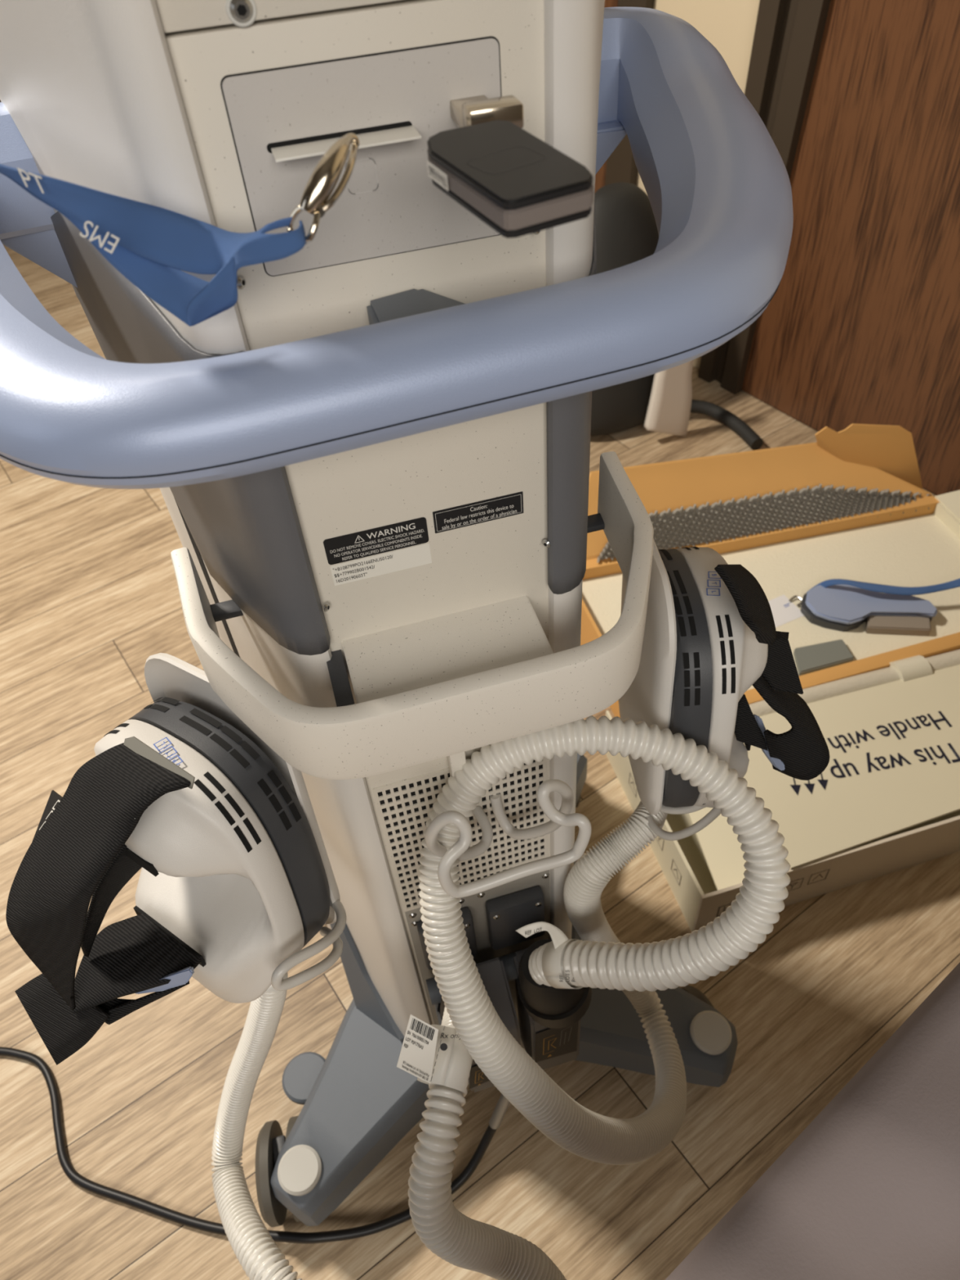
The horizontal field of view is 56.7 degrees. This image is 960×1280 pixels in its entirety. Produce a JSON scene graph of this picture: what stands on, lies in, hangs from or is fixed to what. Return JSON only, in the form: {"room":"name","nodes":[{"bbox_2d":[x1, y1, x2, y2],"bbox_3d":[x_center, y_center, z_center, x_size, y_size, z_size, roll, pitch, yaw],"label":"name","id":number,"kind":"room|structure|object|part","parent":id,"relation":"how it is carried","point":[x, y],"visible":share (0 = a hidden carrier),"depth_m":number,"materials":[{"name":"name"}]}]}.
{"room":"medical treatment room","nodes":[
{"label":"medical treatment room","id":0,"kind":"room"},
{"bbox_2d":[0,244,959,1279],"bbox_3d":[-0.949,0.538,1.294,6.598,0.001,7.276,-14,47,-9],"label":"floor","id":1,"kind":"structure","parent":0,"point":[89,590],"depth_m":1.22,"materials":[{"name":"brown wood"}]},
{"bbox_2d":[0,1046,510,1244],"bbox_3d":[-0.353,0.608,1.090,0.780,0.128,0.174,3,47,8],"label":"power cord","id":2,"kind":"object","parent":1,"relation":"on","point":[503,1103],"visible":0.87,"depth_m":1.08,"materials":[{"name":"black plastic"}]},
{"bbox_2d":[0,0,793,1227],"bbox_3d":[-0.072,-0.049,0.728,0.600,1.520,0.543,-14,47,-9],"label":"machine","id":3,"kind":"object","parent":1,"relation":"on","point":[370,468],"visible":0.89,"depth_m":0.45,"materials":[{"name":"white plastic"}]},
{"bbox_2d":[0,164,306,326],"bbox_3d":[-0.121,-0.142,0.314,0.129,0.056,0.035,2,47,6],"label":"lanyard","id":4,"kind":"object","parent":3,"relation":"on","point":[151,246],"visible":1,"depth_m":0.32,"materials":[{"name":"blue fabric"}]},
{"bbox_2d":[286,133,359,244],"bbox_3d":[-0.050,-0.152,0.301,0.034,0.026,0.016,-32,52,-23],"label":"clasp","id":5,"kind":"object","parent":4,"relation":"hanging from","point":[315,200],"visible":1,"depth_m":0.29,"materials":[{"name":"silver metal"}]},
{"bbox_2d":[5,697,330,1065],"bbox_3d":[-0.224,0.172,0.593,0.170,0.248,0.205,25,53,25],"label":"handheld applicator","id":6,"kind":"object","parent":3,"relation":"hanging from","point":[233,883],"visible":0.99,"depth_m":0.57,"materials":[{"name":"grey plastic"}]},
{"bbox_3d":[-0.210,0.226,0.587,0.054,0.041,0.009,0,47,5],"label":"release lever","id":7,"kind":"part","parent":6,"relation":"part of","materials":[{"name":"blue paint"}]},
{"bbox_3d":[-0.047,-0.271,0.276,0.139,0.122,0.011,-14,47,-9],"label":"panel","id":8,"kind":"part","parent":3,"relation":"part of","materials":[{"name":"white plastic"}]},
{"bbox_2d":[271,124,421,162],"bbox_3d":[-0.052,-0.192,0.342,0.056,0.001,0.022,-14,47,-9],"label":"card","id":9,"kind":"object","parent":3,"relation":"in","point":[307,149],"visible":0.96,"depth_m":0.34,"materials":[{"name":"white plastic"}]},
{"bbox_3d":[-0.136,0.542,1.075,0.169,0.105,0.291,25,53,25],"label":"leg","id":10,"kind":"part","parent":3,"relation":"part of","materials":[{"name":"grey plastic"}]},
{"bbox_3d":[-0.010,0.151,0.723,0.139,1.106,0.010,-14,47,-9],"label":"panel","id":11,"kind":"part","parent":3,"relation":"part of","materials":[{"name":"white plastic"}]},
{"bbox_3d":[-0.041,-0.190,0.354,0.104,0.072,0.001,-14,47,-9],"label":"card reader panel","id":12,"kind":"part","parent":3,"relation":"part of","materials":[{"name":"grey plastic"}]},
{"bbox_2d":[211,957,566,1279],"bbox_3d":[-0.099,0.462,0.752,0.334,0.370,0.316,-14,47,-9],"label":"corrugated hose","id":13,"kind":"object","parent":3,"relation":"attached to","point":[436,1055],"visible":0.89,"depth_m":0.70,"materials":[{"name":"white plastic"}]},
{"bbox_3d":[-0.062,-0.221,0.451,0.506,0.066,0.362,-14,47,-9],"label":"loop handle","id":14,"kind":"part","parent":3,"relation":"part of","materials":[{"name":"blue paint"}]},
{"bbox_3d":[-0.019,-0.131,0.392,0.052,0.033,0.042,-14,47,-9],"label":"handle mount","id":15,"kind":"part","parent":3,"relation":"part of","materials":[{"name":"grey plastic"}]},
{"bbox_3d":[-0.039,0.369,0.889,0.010,0.110,0.018,-14,47,-9],"label":"latch arm","id":16,"kind":"part","parent":3,"relation":"part of","materials":[{"name":"grey plastic"}]},
{"bbox_2d":[417,907,477,969],"bbox_3d":[-0.029,0.277,0.823,0.050,0.080,0.015,-14,47,-9],"label":"socket","id":17,"kind":"object","parent":3,"relation":"attached to","point":[469,915],"depth_m":0.82,"materials":[{"name":"black"}]},
{"bbox_2d":[341,595,553,703],"bbox_3d":[-0.017,0.020,0.530,0.117,0.033,0.067,-14,47,-9],"label":"shelf","id":18,"kind":"object","parent":3,"relation":"attached to","point":[397,653],"depth_m":0.53,"materials":[{"name":"beige plastic"}]},
{"bbox_3d":[-0.018,0.075,0.626,0.012,0.110,0.012,-14,47,-9],"label":"hook rail","id":19,"kind":"part","parent":3,"relation":"part of","materials":[{"name":"beige plastic"}]},
{"bbox_2d":[372,756,547,911],"bbox_3d":[-0.009,0.157,0.721,0.132,0.190,0.001,-14,47,-9],"label":"vent grille","id":20,"kind":"object","parent":3,"relation":"attached to","point":[402,801],"depth_m":0.70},
{"bbox_3d":[0.011,0.367,0.944,0.134,0.425,0.002,-14,47,-9],"label":"connector plate","id":21,"kind":"part","parent":3,"relation":"part of","materials":[{"name":"grey plastic"}]},
{"bbox_2d":[426,94,593,238],"bbox_3d":[0.001,-0.168,0.304,0.042,0.014,0.125,-14,47,-9],"label":"plug","id":22,"kind":"object","parent":3,"relation":"attached to","point":[513,181],"visible":1,"depth_m":0.28,"materials":[{"name":"black plastic"}]},
{"bbox_2d":[485,885,545,950],"bbox_3d":[0.034,0.261,0.833,0.054,0.080,0.015,-14,47,-9],"label":"cover plate","id":23,"kind":"object","parent":3,"relation":"attached to","point":[508,908],"depth_m":0.81,"materials":[{"name":"black plastic"}]},
{"bbox_3d":[0.080,0.261,1.325,0.119,0.090,0.251,20,51,22],"label":"leg","id":24,"kind":"part","parent":3,"relation":"part of","materials":[{"name":"grey plastic"}]},
{"bbox_2d":[418,715,790,1164],"bbox_3d":[0.098,0.298,0.758,0.256,0.536,0.217,-21,48,-14],"label":"corrugated hose","id":25,"kind":"object","parent":3,"relation":"attached to","point":[557,976],"visible":0.95,"depth_m":0.66,"materials":[{"name":"white plastic"}]},
{"bbox_3d":[0.177,0.463,1.123,0.291,0.105,0.169,15,50,18],"label":"leg","id":26,"kind":"part","parent":3,"relation":"part of","materials":[{"name":"grey plastic"}]},
{"bbox_2d":[657,546,829,808],"bbox_3d":[0.183,0.022,0.708,0.128,0.261,0.180,-14,47,-9],"label":"handheld applicator","id":27,"kind":"object","parent":3,"relation":"attached to","point":[728,641],"visible":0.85,"depth_m":0.64,"materials":[{"name":"grey plastic"}]},
{"bbox_3d":[0.227,0.081,0.706,0.008,0.027,0.048,-20,48,-13],"label":"release lever","id":28,"kind":"part","parent":27,"relation":"part of","materials":[{"name":"blue paint"}]},
{"bbox_2d":[591,182,763,450],"bbox_3d":[0.422,-0.743,2.035,0.505,0.514,0.297,5,47,9],"label":"fabric bag","id":29,"kind":"object","parent":1,"relation":"on","point":[627,232],"visible":0.41,"depth_m":1.94,"materials":[{"name":"grey fabric"}]},
{"bbox_2d":[644,360,693,436],"bbox_3d":[0.437,-0.569,2.059,0.112,0.245,0.035,-14,47,-9],"label":"cloth","id":30,"kind":"object","parent":29,"relation":"hanging from","point":[668,410],"visible":0.69,"depth_m":2.06,"materials":[{"name":"beige fabric"}]},
{"bbox_3d":[0.584,-0.529,2.140,0.237,0.050,0.077,34,58,31],"label":"bag handle","id":31,"kind":"part","parent":29,"relation":"part of","materials":[{"name":"grey fabric"}]},
{"bbox_2d":[580,423,959,717],"bbox_3d":[0.599,-0.134,1.617,0.835,0.264,0.484,-14,47,-9],"label":"carton","id":32,"kind":"object","parent":1,"relation":"on","point":[921,548],"visible":0.44,"depth_m":1.69,"materials":[{"name":"brown cardboard"},{"name":"grey foam"},{"name":"white cardboard"}]},
{"bbox_3d":[0.506,-0.303,1.703,0.757,0.146,0.111,-11,47,-6],"label":"lid","id":33,"kind":"part","parent":32,"relation":"part of","materials":[{"name":"brown cardboard"}]},
{"bbox_2d":[596,483,930,563],"bbox_3d":[0.551,-0.243,1.694,0.687,0.099,0.044,-10,47,-5],"label":"foam","id":34,"kind":"object","parent":32,"relation":"on","point":[706,523],"visible":0.91,"depth_m":1.69,"materials":[{"name":"grey"}]},
{"bbox_2d":[768,594,803,627],"bbox_3d":[0.528,-0.048,1.597,0.090,0.001,0.060,-21,49,-15],"label":"name card","id":35,"kind":"object","parent":32,"relation":"on","point":[784,611],"visible":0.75,"depth_m":1.60,"materials":[{"name":"white paper"}]},
{"bbox_2d":[788,595,802,606],"bbox_3d":[0.573,-0.071,1.609,0.019,0.007,0.022,-32,52,-23],"label":"metal clip","id":36,"kind":"object","parent":32,"relation":"in","point":[795,596],"visible":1,"depth_m":1.61,"materials":[{"name":"silver metal"}]},
{"bbox_2d":[793,639,853,675],"bbox_3d":[0.578,0.029,1.514,0.104,0.017,0.053,-14,47,-9],"label":"foam block","id":37,"kind":"object","parent":32,"relation":"on","point":[816,657],"visible":0.8,"depth_m":1.50,"materials":[{"name":"grey"}]},
{"bbox_2d":[800,584,937,635],"bbox_3d":[0.684,-0.051,1.570,0.221,0.028,0.102,13,49,16],"label":"probe","id":38,"kind":"object","parent":32,"relation":"in","point":[838,607],"visible":0.98,"depth_m":1.56,"materials":[{"name":"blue plastic"}]},
{"bbox_2d":[800,577,959,601],"bbox_3d":[0.724,-0.088,1.577,0.289,0.057,0.040,1,47,6],"label":"lanyard","id":39,"kind":"object","parent":32,"relation":"in","point":[891,589],"visible":0.89,"depth_m":1.56,"materials":[{"name":"blue"}]},
{"bbox_2d":[605,664,959,931],"bbox_3d":[0.753,0.142,1.444,1.036,0.117,0.353,-14,47,-9],"label":"carton","id":40,"kind":"object","parent":1,"relation":"on","point":[886,800],"visible":0.77,"depth_m":1.32,"materials":[{"name":"white cardboard"}]},
{"bbox_2d":[749,648,959,716],"bbox_3d":[0.662,0.068,1.462,0.577,0.054,0.055,-14,47,-9],"label":"roll","id":41,"kind":"object","parent":40,"relation":"in","point":[915,667],"visible":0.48,"depth_m":1.45,"materials":[{"name":"beige paper"}]},
{"bbox_2d":[665,962,959,1279],"bbox_3d":[0.663,0.583,0.621,1.208,0.720,0.791,-31,52,-23],"label":"table","id":42,"kind":"object","parent":1,"relation":"on","point":[869,1189],"visible":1,"depth_m":0.47,"materials":[{"name":"grey grey-mauve vinyl upholstery"}]},
{"bbox_2d":[636,0,759,368],"bbox_3d":[0.487,-1.851,1.295,0.120,3.100,0.469,-29,51,-21],"label":"wall","id":43,"kind":"structure","parent":0,"point":[729,25],"depth_m":1.84,"materials":[{"name":"beige paint"}]},
{"bbox_2d":[595,0,617,191],"bbox_3d":[0.074,-1.897,2.058,0.040,2.094,1.015,-29,51,-21],"label":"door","id":44,"kind":"structure","parent":43,"relation":"in","point":[600,177],"depth_m":2.31,"materials":[{"name":"brown wood"}]},
{"bbox_2d":[604,0,654,185],"bbox_3d":[0.360,-1.626,1.748,0.085,2.150,0.198,-29,51,-21],"label":"trim","id":45,"kind":"structure","parent":43,"relation":"attached to","point":[621,166],"depth_m":2.20,"materials":[{"name":"brown wood"}]},
{"bbox_2d":[697,0,787,382],"bbox_3d":[0.583,-1.403,1.518,0.090,2.150,0.148,-29,51,-21],"label":"trim","id":46,"kind":"structure","parent":43,"relation":"attached to","point":[771,13],"depth_m":1.77,"materials":[{"name":"brown wood"}]},
{"bbox_3d":[0.399,-2.597,0.560,0.880,1.000,2.258,-14,47,-9],"label":"wall","id":47,"kind":"structure","parent":0,"visible":0},
{"bbox_2d":[715,0,799,383],"bbox_3d":[0.617,-1.383,1.496,0.068,2.150,0.155,-29,51,-21],"label":"trim","id":48,"kind":"structure","parent":47,"relation":"attached to","point":[791,9],"depth_m":1.78,"materials":[{"name":"brown wood"}]},
{"bbox_2d":[720,0,831,394],"bbox_3d":[0.638,-1.353,1.467,0.082,2.150,0.182,-29,51,-21],"label":"trim","id":49,"kind":"structure","parent":47,"relation":"attached to","point":[811,18],"depth_m":1.76,"materials":[{"name":"brown wood"}]},
{"bbox_2d":[741,0,959,495],"bbox_3d":[0.877,-1.106,1.243,0.040,2.094,0.903,-29,51,-21],"label":"door","id":50,"kind":"structure","parent":47,"relation":"in","point":[861,322],"depth_m":1.77,"materials":[{"name":"brown wood"}]}
]}

